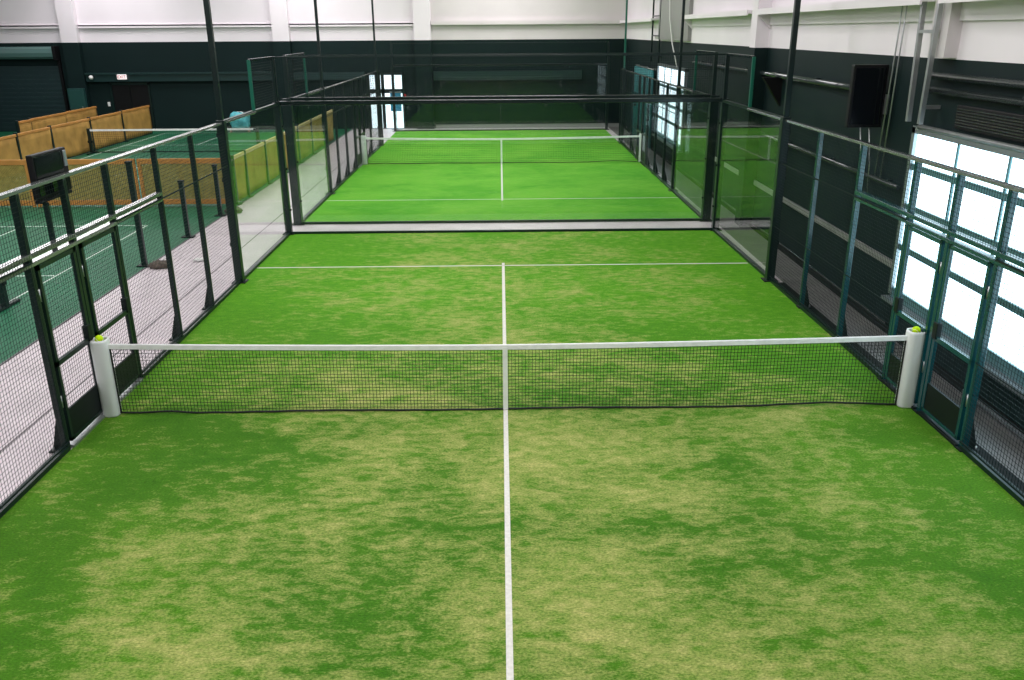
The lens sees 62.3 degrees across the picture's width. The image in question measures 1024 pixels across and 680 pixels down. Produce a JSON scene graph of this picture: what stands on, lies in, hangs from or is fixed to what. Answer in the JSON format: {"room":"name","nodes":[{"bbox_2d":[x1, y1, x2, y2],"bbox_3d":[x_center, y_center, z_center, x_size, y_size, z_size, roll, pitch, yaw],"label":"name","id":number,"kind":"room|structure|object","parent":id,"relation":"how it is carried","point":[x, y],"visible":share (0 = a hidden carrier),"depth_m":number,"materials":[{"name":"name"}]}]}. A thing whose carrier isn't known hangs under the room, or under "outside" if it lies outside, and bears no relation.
{"room":"sports hall","nodes":[
{"label":"sports hall","id":0,"kind":"room"},
{"bbox_2d":[54,0,91,106],"bbox_3d":[-20.727,-14.203,39.754,0.830,8.600,0.360,-1,20,-1],"label":"column","id":1,"kind":"structure","parent":0,"point":[65,9],"depth_m":39.76,"materials":[{"name":"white paint"}]},
{"bbox_2d":[0,129,376,450],"bbox_3d":[-16.593,-2.200,19.370,21.235,0.009,47.000,-1,20,-1],"label":"floor","id":2,"kind":"structure","parent":0,"point":[264,134],"depth_m":19.84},
{"bbox_2d":[0,262,20,311],"bbox_3d":[-12.094,-0.976,14.507,6.780,0.973,0.800,-1,20,-1],"label":"net","id":3,"kind":"object","parent":2,"relation":"on","point":[1,285],"visible":0.7,"depth_m":14.61,"materials":[{"name":"black fabric"}]},
{"bbox_2d":[0,134,21,177],"bbox_3d":[-16.690,-5.913,27.566,0.280,1.340,2.445,-1,20,-1],"label":"divider","id":4,"kind":"object","parent":2,"relation":"on","point":[8,144],"visible":0.68,"depth_m":28.12,"materials":[{"name":"brown fabric"}]},
{"bbox_2d":[0,160,36,206],"bbox_3d":[-14.572,-4.243,23.041,3.000,1.280,0.060,-1,20,-1],"label":"divider","id":5,"kind":"object","parent":2,"relation":"on","point":[21,163],"visible":0.68,"depth_m":23.00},
{"bbox_2d":[15,119,31,132],"bbox_3d":[-19.023,-7.956,33.200,0.280,1.340,1.095,-1,20,-1],"label":"divider","id":6,"kind":"object","parent":2,"relation":"on","point":[25,125],"visible":0.46,"depth_m":33.00,"materials":[{"name":"brown fabric"}]},
{"bbox_2d":[13,127,52,166],"bbox_3d":[-16.753,-6.736,29.820,0.280,1.340,2.345,-1,20,-1],"label":"divider","id":7,"kind":"object","parent":2,"relation":"on","point":[38,140],"visible":0.59,"depth_m":29.64,"materials":[{"name":"brown fabric"}]},
{"bbox_2d":[27,112,66,129],"bbox_3d":[-19.153,-8.675,35.171,0.280,1.340,3.095,-1,20,-1],"label":"divider","id":8,"kind":"object","parent":2,"relation":"on","point":[60,118],"visible":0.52,"depth_m":34.98,"materials":[{"name":"brown fabric"}]},
{"bbox_2d":[47,118,94,158],"bbox_3d":[-16.822,-7.688,32.426,0.280,1.340,3.195,-1,20,-1],"label":"divider","id":9,"kind":"object","parent":2,"relation":"on","point":[72,136],"visible":0.84,"depth_m":32.40,"materials":[{"name":"brown fabric"}]},
{"bbox_2d":[67,88,87,110],"bbox_3d":[-20.712,-10.996,40.564,0.750,2.020,0.300,-1,20,-1],"label":"tall cabinet","id":10,"kind":"object","parent":2,"relation":"on","point":[77,97],"visible":0.51,"depth_m":40.28,"materials":[{"name":"teal"}]},
{"bbox_2d":[62,106,97,122],"bbox_3d":[-19.296,-9.737,38.082,0.280,1.340,3.095,-1,20,-1],"label":"divider","id":11,"kind":"object","parent":2,"relation":"on","point":[79,114],"visible":0.4,"depth_m":37.91,"materials":[{"name":"brown fabric"}]},
{"bbox_2d":[38,159,141,206],"bbox_3d":[-11.607,-4.275,23.073,2.810,1.280,0.060,-1,20,-1],"label":"divider","id":12,"kind":"object","parent":2,"relation":"on","point":[73,163],"visible":0.36,"depth_m":23.08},
{"bbox_2d":[87,111,125,150],"bbox_3d":[-16.896,-8.768,35.384,0.280,1.340,3.095,-1,20,-1],"label":"divider","id":13,"kind":"object","parent":2,"relation":"on","point":[112,120],"visible":0.88,"depth_m":35.33,"materials":[{"name":"brown fabric"}]},
{"bbox_2d":[119,105,152,141],"bbox_3d":[-16.970,-9.848,38.342,0.280,1.340,3.195,-1,20,-1],"label":"divider","id":14,"kind":"object","parent":2,"relation":"on","point":[139,117],"visible":0.93,"depth_m":38.29,"materials":[{"name":"brown fabric"}]},
{"bbox_2d":[124,161,147,266],"bbox_3d":[-7.506,-2.507,16.944,0.280,2.118,0.180,-1,20,-1],"label":"fence post","id":15,"kind":"object","parent":2,"relation":"on","point":[128,163],"visible":0.62,"depth_m":16.95,"materials":[{"name":"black metal"}]},
{"bbox_2d":[86,127,260,154],"bbox_3d":[-13.324,-7.877,33.422,6.780,0.973,0.800,-1,20,-1],"label":"net","id":16,"kind":"object","parent":2,"relation":"on","point":[258,140],"visible":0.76,"depth_m":33.37,"materials":[{"name":"black fabric"}]},
{"bbox_2d":[136,158,225,204],"bbox_3d":[-8.913,-4.304,23.102,2.440,1.280,0.060,-1,20,-1],"label":"divider","id":17,"kind":"object","parent":2,"relation":"on","point":[217,160],"visible":0.31,"depth_m":23.05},
{"bbox_2d":[177,180,194,237],"bbox_3d":[-7.540,-3.016,19.505,0.280,1.318,0.180,-1,20,-1],"label":"fence post","id":18,"kind":"object","parent":2,"relation":"on","point":[183,195],"visible":0.56,"depth_m":19.49,"materials":[{"name":"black metal"}]},
{"bbox_2d":[211,164,225,215],"bbox_3d":[-7.573,-3.846,21.777,0.280,1.318,0.180,-1,20,-1],"label":"fence post","id":19,"kind":"object","parent":2,"relation":"on","point":[214,166],"visible":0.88,"depth_m":21.74,"materials":[{"name":"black metal"}]},
{"bbox_2d":[230,151,247,204],"bbox_3d":[-7.622,-4.570,23.719,0.280,1.340,1.145,-1,20,-1],"label":"divider","id":20,"kind":"object","parent":2,"relation":"on","point":[237,160],"visible":0.98,"depth_m":23.66,"materials":[{"name":"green fabric"}]},
{"bbox_2d":[241,142,267,196],"bbox_3d":[-7.646,-5.145,25.292,0.280,1.340,2.195,-1,20,-1],"label":"divider","id":21,"kind":"object","parent":2,"relation":"on","point":[254,156],"visible":0.98,"depth_m":25.20,"materials":[{"name":"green fabric"}]},
{"bbox_2d":[262,136,279,183],"bbox_3d":[-7.676,-5.899,27.359,0.280,1.340,2.195,-1,20,-1],"label":"divider","id":22,"kind":"object","parent":2,"relation":"on","point":[270,147],"visible":0.68,"depth_m":26.98,"materials":[{"name":"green fabric"}]},
{"bbox_2d":[283,126,299,172],"bbox_3d":[-7.707,-6.671,29.472,0.280,1.340,2.295,-1,20,-1],"label":"divider","id":23,"kind":"object","parent":2,"relation":"on","point":[295,126],"visible":0.2,"depth_m":29.02,"materials":[{"name":"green fabric"}]},
{"bbox_2d":[295,120,312,162],"bbox_3d":[-7.740,-7.460,31.632,0.280,1.340,2.295,-1,20,-1],"label":"divider","id":24,"kind":"object","parent":2,"relation":"on","point":[304,139],"visible":0.94,"depth_m":31.54,"materials":[{"name":"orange fabric"}]},
{"bbox_2d":[308,114,323,153],"bbox_3d":[-7.772,-8.249,33.792,0.280,1.340,2.295,-1,20,-1],"label":"divider","id":25,"kind":"object","parent":2,"relation":"on","point":[316,122],"visible":0.94,"depth_m":33.73,"materials":[{"name":"orange fabric"}]},
{"bbox_2d":[320,110,334,139],"bbox_3d":[-7.804,-9.037,35.953,0.280,1.340,2.295,-1,20,-1],"label":"divider","id":26,"kind":"object","parent":2,"relation":"on","point":[330,112],"visible":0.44,"depth_m":36.38,"materials":[{"name":"orange fabric"}]},
{"bbox_3d":[-12.973,-10.011,40.420,1.100,0.170,0.300,-1,20,-1],"label":"bench","id":27,"kind":"object","parent":2,"relation":"on","visible":0},
{"bbox_2d":[230,111,250,127],"bbox_3d":[-12.940,-10.460,40.261,1.011,0.782,0.386,-1,20,-1],"label":"sports bag","id":28,"kind":"object","parent":27,"relation":"on","point":[244,122],"visible":0.66,"depth_m":40.17,"materials":[{"name":"teal fabric"}]},
{"bbox_2d":[269,0,298,129],"bbox_3d":[-10.853,-14.309,39.862,0.840,8.600,0.360,-1,20,-1],"label":"column","id":29,"kind":"structure","parent":0,"point":[279,14],"depth_m":39.82,"materials":[{"name":"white paint"}]},
{"bbox_2d":[0,0,625,131],"bbox_3d":[-10.918,-14.412,40.175,33.300,8.620,0.300,-1,20,-1],"label":"wall","id":30,"kind":"structure","parent":0,"point":[176,104],"depth_m":40.20,"materials":[{"name":"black paint"}]},
{"bbox_2d":[0,46,69,130],"bbox_3d":[-24.276,-11.943,40.453,5.740,3.920,0.500,-1,20,-1],"label":"roller shutter","id":31,"kind":"object","parent":30,"relation":"attached to","point":[26,92],"visible":0.82,"depth_m":40.59,"materials":[{"name":"teal paint"}]},
{"bbox_2d":[0,47,52,58],"bbox_3d":[-24.357,-13.512,39.899,5.600,0.550,0.460,-1,20,-1],"label":"hood","id":32,"kind":"object","parent":31,"relation":"attached to","point":[5,52],"depth_m":39.72,"materials":[{"name":"teal paint"}]},
{"bbox_2d":[117,74,126,79],"bbox_3d":[-18.539,-12.497,40.246,0.460,0.230,0.067,-1,20,-1],"label":"exit sign","id":33,"kind":"object","parent":30,"relation":"attached to","point":[119,76],"visible":1,"depth_m":40.22,"materials":[{"name":"white plastic"}]},
{"bbox_2d":[109,82,155,128],"bbox_3d":[-18.354,-11.296,41.006,1.880,2.250,0.070,-1,20,-1],"label":"door","id":34,"kind":"structure","parent":30,"relation":"in","point":[140,93],"depth_m":40.83,"materials":[{"name":"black metal"}]},
{"bbox_2d":[0,20,624,28],"bbox_3d":[-11.068,-14.813,39.760,33.000,0.220,0.200,-1,20,-1],"label":"trim","id":35,"kind":"structure","parent":30,"relation":"attached to","point":[487,22],"depth_m":39.74,"materials":[{"name":"white paint"}]},
{"bbox_2d":[84,70,581,81],"bbox_3d":[-8.477,-12.631,40.542,23.650,0.450,0.300,-1,20,-1],"label":"trim","id":36,"kind":"structure","parent":30,"relation":"attached to","point":[138,76],"depth_m":40.45,"materials":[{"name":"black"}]},
{"bbox_2d":[367,73,405,128],"bbox_3d":[-6.072,-11.591,41.075,1.710,2.600,0.080,-1,20,-1],"label":"window","id":37,"kind":"structure","parent":30,"relation":"in","point":[387,114],"depth_m":41.18,"materials":[{"name":"white glass"}]},
{"bbox_2d":[436,123,618,127],"bbox_3d":[0.860,-10.523,41.578,9.200,0.160,0.060,-1,20,-1],"label":"baseboard","id":38,"kind":"structure","parent":30,"relation":"attached to","point":[579,124],"depth_m":41.55,"materials":[{"name":"grey"}]},
{"bbox_2d":[412,0,434,128],"bbox_3d":[-4.224,-14.381,39.934,0.840,8.600,0.360,-1,20,-1],"label":"column","id":39,"kind":"structure","parent":0,"point":[421,8],"depth_m":40.09,"materials":[{"name":"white paint"}]},
{"bbox_2d":[0,127,959,503],"bbox_3d":[-10.711,-2.259,19.436,33.000,0.001,47.000,-1,20,-1],"label":"floor","id":40,"kind":"structure","parent":0,"point":[262,209],"depth_m":16.50,"materials":[{"name":"concrete"}]},
{"bbox_2d":[0,56,290,518],"bbox_3d":[-5.204,-1.904,12.546,0.235,3.973,14.200,-1,20,-1],"label":"fence","id":41,"kind":"object","parent":40,"relation":"on","point":[74,423],"visible":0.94,"depth_m":10.33,"materials":[{"name":"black metal"}]},
{"bbox_2d":[25,147,71,248],"bbox_3d":[-5.221,-1.618,9.690,0.092,1.070,0.760,-1,20,-1],"label":"monitor","id":42,"kind":"object","parent":41,"relation":"attached to","point":[51,162],"visible":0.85,"depth_m":9.47,"materials":[{"name":"black plastic"}]},
{"bbox_2d":[35,189,71,203],"bbox_3d":[-5.232,-1.641,9.687,0.070,0.035,0.730,-1,20,-1],"label":"shelf","id":43,"kind":"object","parent":42,"relation":"attached to","point":[69,191],"depth_m":9.48,"materials":[{"name":"black plastic"}]},
{"bbox_2d":[62,150,67,165],"bbox_3d":[-5.197,-2.116,9.844,0.015,0.180,0.070,-1,20,-1],"label":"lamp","id":44,"kind":"object","parent":42,"relation":"attached to","point":[64,158],"depth_m":9.83,"materials":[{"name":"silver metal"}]},
{"bbox_2d":[148,260,166,268],"bbox_3d":[-7.141,-1.550,17.192,0.439,0.162,0.379,-1,20,-1],"label":"sandbag","id":45,"kind":"object","parent":40,"relation":"on","point":[164,261],"visible":0.55,"depth_m":17.09,"materials":[{"name":"grey fabric"}]},
{"bbox_2d":[203,0,248,283],"bbox_3d":[-4.868,-4.129,15.060,0.930,6.423,0.340,-1,20,-1],"label":"light pole","id":46,"kind":"object","parent":40,"relation":"on","point":[207,9],"visible":0.86,"depth_m":15.26,"materials":[{"name":"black metal"}]},
{"bbox_2d":[224,207,242,213],"bbox_3d":[-7.336,-3.443,22.354,0.483,0.180,0.379,-1,20,-1],"label":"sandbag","id":47,"kind":"object","parent":40,"relation":"on","point":[239,210],"visible":0.38,"depth_m":22.30,"materials":[{"name":"green fabric"}]},
{"bbox_2d":[314,0,335,194],"bbox_3d":[-5.017,-7.318,23.795,0.930,6.423,0.340,-1,20,-1],"label":"light pole","id":48,"kind":"object","parent":40,"relation":"on","point":[323,107],"visible":0.88,"depth_m":24.13,"materials":[{"name":"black metal"}]},
{"bbox_2d":[287,53,383,221],"bbox_3d":[-5.431,-7.493,27.851,0.235,3.973,15.870,-1,20,-1],"label":"fence","id":49,"kind":"object","parent":40,"relation":"on","point":[357,159],"visible":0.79,"depth_m":27.66,"materials":[{"name":"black metal"}]},
{"bbox_2d":[371,0,382,145],"bbox_3d":[-5.173,-11.142,34.267,0.930,6.423,0.340,-1,20,-1],"label":"light pole","id":50,"kind":"object","parent":40,"relation":"on","point":[372,7],"visible":0.63,"depth_m":34.10,"materials":[{"name":"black metal"}]},
{"bbox_2d":[389,92,402,129],"bbox_3d":[-5.579,-11.064,40.848,0.560,1.760,0.220,-1,20,-1],"label":"banner stand","id":51,"kind":"object","parent":40,"relation":"on","point":[398,107],"visible":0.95,"depth_m":40.78,"materials":[{"name":"blue"}]},
{"bbox_2d":[390,41,609,131],"bbox_3d":[-0.534,-11.857,39.708,10.300,3.973,0.180,-1,20,-1],"label":"glass wall","id":52,"kind":"structure","parent":40,"relation":"on","point":[608,51],"depth_m":39.34,"materials":[{"name":"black metal"}]},
{"bbox_2d":[282,52,718,224],"bbox_3d":[-0.247,-4.792,20.359,10.420,3.973,0.260,-1,20,-1],"label":"glass wall","id":53,"kind":"structure","parent":40,"relation":"on","point":[713,108],"depth_m":20.01,"materials":[{"name":"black metal"}]},
{"bbox_2d":[273,53,729,234],"bbox_3d":[-0.232,-4.418,19.335,10.330,3.973,0.210,-1,20,-1],"label":"glass wall","id":54,"kind":"structure","parent":40,"relation":"on","point":[277,113],"depth_m":18.96,"materials":[{"name":"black metal"}]},
{"bbox_2d":[304,130,698,221],"bbox_3d":[-0.378,-6.458,30.715,9.950,0.012,20.530,-1,20,-1],"label":"artificial turf","id":55,"kind":"object","parent":40,"relation":"on","point":[579,188],"visible":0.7,"depth_m":26.15,"materials":[{"name":"green plastic"}]},
{"bbox_2d":[361,133,644,164],"bbox_3d":[-0.317,-6.828,30.261,10.120,1.001,0.200,-1,20,-1],"label":"net","id":56,"kind":"object","parent":55,"relation":"on","point":[364,138],"visible":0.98,"depth_m":30.21,"materials":[{"name":"grey fabric"}]},
{"bbox_2d":[0,230,1023,679],"bbox_3d":[0.038,0.883,10.610,10.185,0.012,19.965,-1,20,-1],"label":"artificial turf","id":57,"kind":"object","parent":40,"relation":"on","point":[822,541],"visible":1,"depth_m":8.52,"materials":[{"name":"green plastic"}]},
{"bbox_2d":[90,328,924,416],"bbox_3d":[-0.023,0.405,10.453,10.120,1.001,0.200,-1,20,-1],"label":"net","id":58,"kind":"object","parent":57,"relation":"on","point":[101,352],"visible":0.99,"depth_m":10.43,"materials":[{"name":"grey fabric"}]},
{"bbox_2d":[94,335,103,340],"bbox_3d":[-4.986,-0.011,10.227,0.100,0.100,0.100,12,23,30],"label":"tennis ball","id":59,"kind":"object","parent":58,"relation":"on","point":[98,337],"visible":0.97,"depth_m":10.19,"materials":[{"name":"yellow fabric"}]},
{"bbox_2d":[912,326,920,332],"bbox_3d":[4.933,-0.118,10.335,0.100,0.100,0.100,12,23,30],"label":"tennis ball","id":60,"kind":"object","parent":58,"relation":"on","point":[916,329],"visible":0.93,"depth_m":10.30,"materials":[{"name":"yellow fabric"}]},
{"bbox_2d":[619,0,627,143],"bbox_3d":[4.236,-11.244,34.370,0.930,6.423,0.340,-1,20,-1],"label":"light pole","id":61,"kind":"object","parent":40,"relation":"on","point":[626,12],"visible":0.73,"depth_m":34.27,"materials":[{"name":"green metal"}]},
{"bbox_2d":[617,50,713,217],"bbox_3d":[4.710,-7.602,27.961,0.240,3.973,15.870,-1,20,-1],"label":"fence","id":62,"kind":"object","parent":40,"relation":"on","point":[644,161],"visible":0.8,"depth_m":27.84,"materials":[{"name":"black metal"}]},
{"bbox_2d":[668,0,685,190],"bbox_3d":[4.392,-7.420,23.897,0.930,6.423,0.340,-1,20,-1],"label":"light pole","id":63,"kind":"object","parent":40,"relation":"on","point":[677,111],"visible":0.91,"depth_m":24.25,"materials":[{"name":"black metal"}]},
{"bbox_2d":[761,0,800,281],"bbox_3d":[4.515,-4.144,14.928,0.930,6.423,0.340,-1,20,-1],"label":"light pole","id":64,"kind":"object","parent":40,"relation":"on","point":[779,169],"visible":0.86,"depth_m":15.17,"materials":[{"name":"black metal"}]},
{"bbox_2d":[712,53,1023,506],"bbox_3d":[5.007,-2.014,12.658,0.241,3.973,14.200,-1,20,-1],"label":"fence","id":65,"kind":"object","parent":40,"relation":"on","point":[954,422],"visible":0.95,"depth_m":10.27,"materials":[{"name":"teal metal"}]},
{"bbox_2d":[658,0,693,40],"bbox_3d":[5.524,-12.417,28.371,0.120,4.480,5.300,-1,20,-1],"label":"wall panel","id":66,"kind":"object","parent":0,"point":[675,5],"visible":0.8,"depth_m":28.59,"materials":[{"name":"grey"}]},
{"bbox_2d":[734,0,771,225],"bbox_3d":[5.595,-6.854,19.145,0.300,8.600,0.450,-1,20,-1],"label":"column","id":67,"kind":"structure","parent":0,"point":[759,34],"depth_m":19.64,"materials":[{"name":"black metal"}]},
{"bbox_2d":[609,127,1023,481],"bbox_3d":[5.417,-2.437,19.610,0.740,0.008,47.000,-1,20,-1],"label":"floor","id":68,"kind":"structure","parent":0,"point":[746,236],"depth_m":14.76,"materials":[{"name":"concrete"}]},
{"bbox_2d":[779,282,1023,492],"bbox_3d":[5.208,0.901,10.445,0.140,0.014,11.504,-1,20,-2],"label":"strip","id":69,"kind":"object","parent":68,"relation":"on","point":[791,290],"visible":0.33,"depth_m":9.48,"materials":[{"name":"black"}]},
{"bbox_2d":[962,391,1023,440],"bbox_3d":[5.902,1.576,8.477,0.080,0.080,5.320,-1,20,-1],"label":"pipe","id":70,"kind":"object","parent":68,"relation":"on","point":[978,401],"visible":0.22,"depth_m":10.13,"materials":[{"name":"silver metal"}]},
{"bbox_2d":[624,0,1023,428],"bbox_3d":[5.910,-6.479,18.142,0.300,8.620,47.000,-1,20,-1],"label":"wall","id":71,"kind":"structure","parent":0,"point":[987,48],"depth_m":15.31,"materials":[{"name":"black paint"}]},
{"bbox_2d":[632,103,652,148],"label":"curtain","id":72,"kind":"object","parent":71,"relation":"attached to","point":[636,110],"depth_m":34.33,"materials":[{"name":"teal fabric"}]},
{"bbox_2d":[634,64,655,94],"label":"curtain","id":73,"kind":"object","parent":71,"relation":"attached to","point":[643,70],"depth_m":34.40,"materials":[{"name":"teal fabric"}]},
{"bbox_2d":[650,0,661,62],"bbox_3d":[5.479,-12.258,31.756,0.140,3.500,1.690,-1,20,-1],"label":"door track","id":74,"kind":"object","parent":71,"relation":"attached to","point":[653,15],"visible":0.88,"depth_m":32.40,"materials":[{"name":"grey metal"}]},
{"bbox_2d":[652,63,687,152],"bbox_3d":[5.512,-8.288,29.879,0.160,2.650,5.100,-1,20,-1],"label":"window","id":75,"kind":"structure","parent":71,"relation":"in","point":[661,68],"depth_m":29.45,"materials":[{"name":"white glass"}]},
{"bbox_2d":[669,0,676,66],"bbox_3d":[5.403,-10.693,28.364,0.040,2.922,2.131,-1,20,-1],"label":"hose","id":76,"kind":"object","parent":71,"relation":"hanging from","point":[669,0],"visible":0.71,"depth_m":28.77,"materials":[{"name":"white plastic"}]},
{"bbox_2d":[692,60,849,89],"bbox_3d":[5.676,-6.209,19.621,0.140,0.134,13.400,-1,20,-1],"label":"pipe","id":77,"kind":"object","parent":71,"relation":"attached to","point":[816,81],"visible":0.46,"depth_m":16.59,"materials":[{"name":"grey metal"}]},
{"bbox_2d":[762,77,782,105],"bbox_3d":[5.561,-5.340,18.206,0.420,0.600,0.150,-1,20,-1],"label":"wall bracket","id":78,"kind":"object","parent":71,"relation":"attached to","point":[774,84],"visible":0.82,"depth_m":18.11,"materials":[{"name":"black metal"}]},
{"bbox_2d":[692,176,886,323],"bbox_3d":[5.763,-2.697,19.946,0.035,0.040,14.200,-1,20,-1],"label":"conduit","id":79,"kind":"object","parent":71,"relation":"attached to","point":[722,199],"visible":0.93,"depth_m":16.54,"materials":[{"name":"grey metal"}]},
{"bbox_2d":[698,108,900,189],"bbox_3d":[5.715,-4.610,19.061,0.110,0.104,13.550,-1,20,-1],"label":"pipe","id":80,"kind":"object","parent":71,"relation":"attached to","point":[699,109],"visible":0.7,"depth_m":15.40,"materials":[{"name":"grey metal"}]},
{"bbox_2d":[715,157,891,267],"bbox_3d":[5.767,-3.147,18.451,0.050,0.110,11.700,-1,20,-1],"label":"wall strip","id":81,"kind":"object","parent":71,"relation":"attached to","point":[756,183],"visible":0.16,"depth_m":15.77,"materials":[{"name":"grey metal"}]},
{"bbox_2d":[620,0,1023,29],"bbox_3d":[5.530,-7.856,20.827,0.370,0.430,41.000,-1,20,-1],"label":"trim","id":82,"kind":"structure","parent":71,"relation":"attached to","point":[858,11],"depth_m":13.94,"materials":[{"name":"white paint"}]},
{"bbox_2d":[624,126,1023,437],"bbox_3d":[5.701,-3.860,23.353,0.060,0.093,39.000,-1,20,-1],"label":"baseboard","id":83,"kind":"structure","parent":71,"relation":"attached to","point":[751,225],"depth_m":14.52,"materials":[{"name":"black rubber"}]},
{"bbox_2d":[845,64,889,192],"bbox_3d":[5.555,-3.316,13.409,0.580,1.990,0.250,-1,20,-1],"label":"wall monitor","id":84,"kind":"object","parent":71,"relation":"attached to","point":[867,98],"visible":0.85,"depth_m":13.16,"materials":[{"name":"black plastic"}]},
{"bbox_2d":[874,6,902,175],"bbox_3d":[5.790,-4.516,12.740,0.026,4.201,0.236,-1,20,-1],"label":"conduit","id":85,"kind":"object","parent":71,"relation":"attached to","point":[902,6],"visible":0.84,"depth_m":12.97,"materials":[{"name":"metal"}]},
{"bbox_2d":[880,5,907,177],"bbox_3d":[5.792,-4.456,12.575,0.026,4.201,0.186,-1,20,-1],"label":"conduit","id":86,"kind":"object","parent":71,"relation":"attached to","point":[907,5],"visible":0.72,"depth_m":12.83,"materials":[{"name":"metal"}]},
{"bbox_2d":[905,1,943,123],"bbox_3d":[5.721,-4.442,11.345,0.270,2.982,0.620,-1,20,-1],"label":"pipe","id":87,"kind":"object","parent":71,"relation":"attached to","point":[920,30],"visible":1,"depth_m":11.58,"materials":[{"name":"metal"}]},
{"bbox_2d":[881,125,1023,398],"bbox_3d":[5.820,-0.606,9.191,0.160,2.610,7.360,-1,20,-1],"label":"window","id":88,"kind":"structure","parent":71,"relation":"in","point":[1001,164],"depth_m":10.81,"materials":[{"name":"white glass"}]},
{"bbox_2d":[917,124,1023,152],"bbox_3d":[5.826,-1.736,8.453,0.070,0.087,7.550,-1,20,-1],"label":"tube","id":89,"kind":"object","parent":88,"relation":"attached to","point":[985,141],"visible":1,"depth_m":10.58,"materials":[{"name":"metal"}]},
{"bbox_2d":[929,86,1023,108],"bbox_3d":[5.849,-2.189,8.235,0.130,0.124,7.450,-1,20,-1],"label":"pipe","id":90,"kind":"object","parent":71,"relation":"attached to","point":[985,97],"visible":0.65,"depth_m":10.45,"materials":[{"name":"grey metal"}]},
{"bbox_2d":[931,72,1023,89],"bbox_3d":[5.848,-2.368,8.170,0.130,0.124,7.450,-1,20,-1],"label":"pipe","id":91,"kind":"object","parent":71,"relation":"attached to","point":[971,79],"visible":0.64,"depth_m":10.43,"materials":[{"name":"grey metal"}]},
{"bbox_2d":[954,105,1023,142],"bbox_3d":[5.864,-2.389,9.626,0.065,0.300,3.200,-1,20,-1],"label":"air vent","id":92,"kind":"object","parent":71,"relation":"in","point":[1000,124],"visible":1,"depth_m":10.31,"materials":[{"name":"black metal"}]},
{"bbox_2d":[927,0,962,57],"bbox_3d":[5.758,-5.911,10.601,0.180,4.510,0.450,-1,20,-1],"label":"column","id":93,"kind":"structure","parent":0,"point":[948,41],"depth_m":11.10,"materials":[{"name":"white paint"}]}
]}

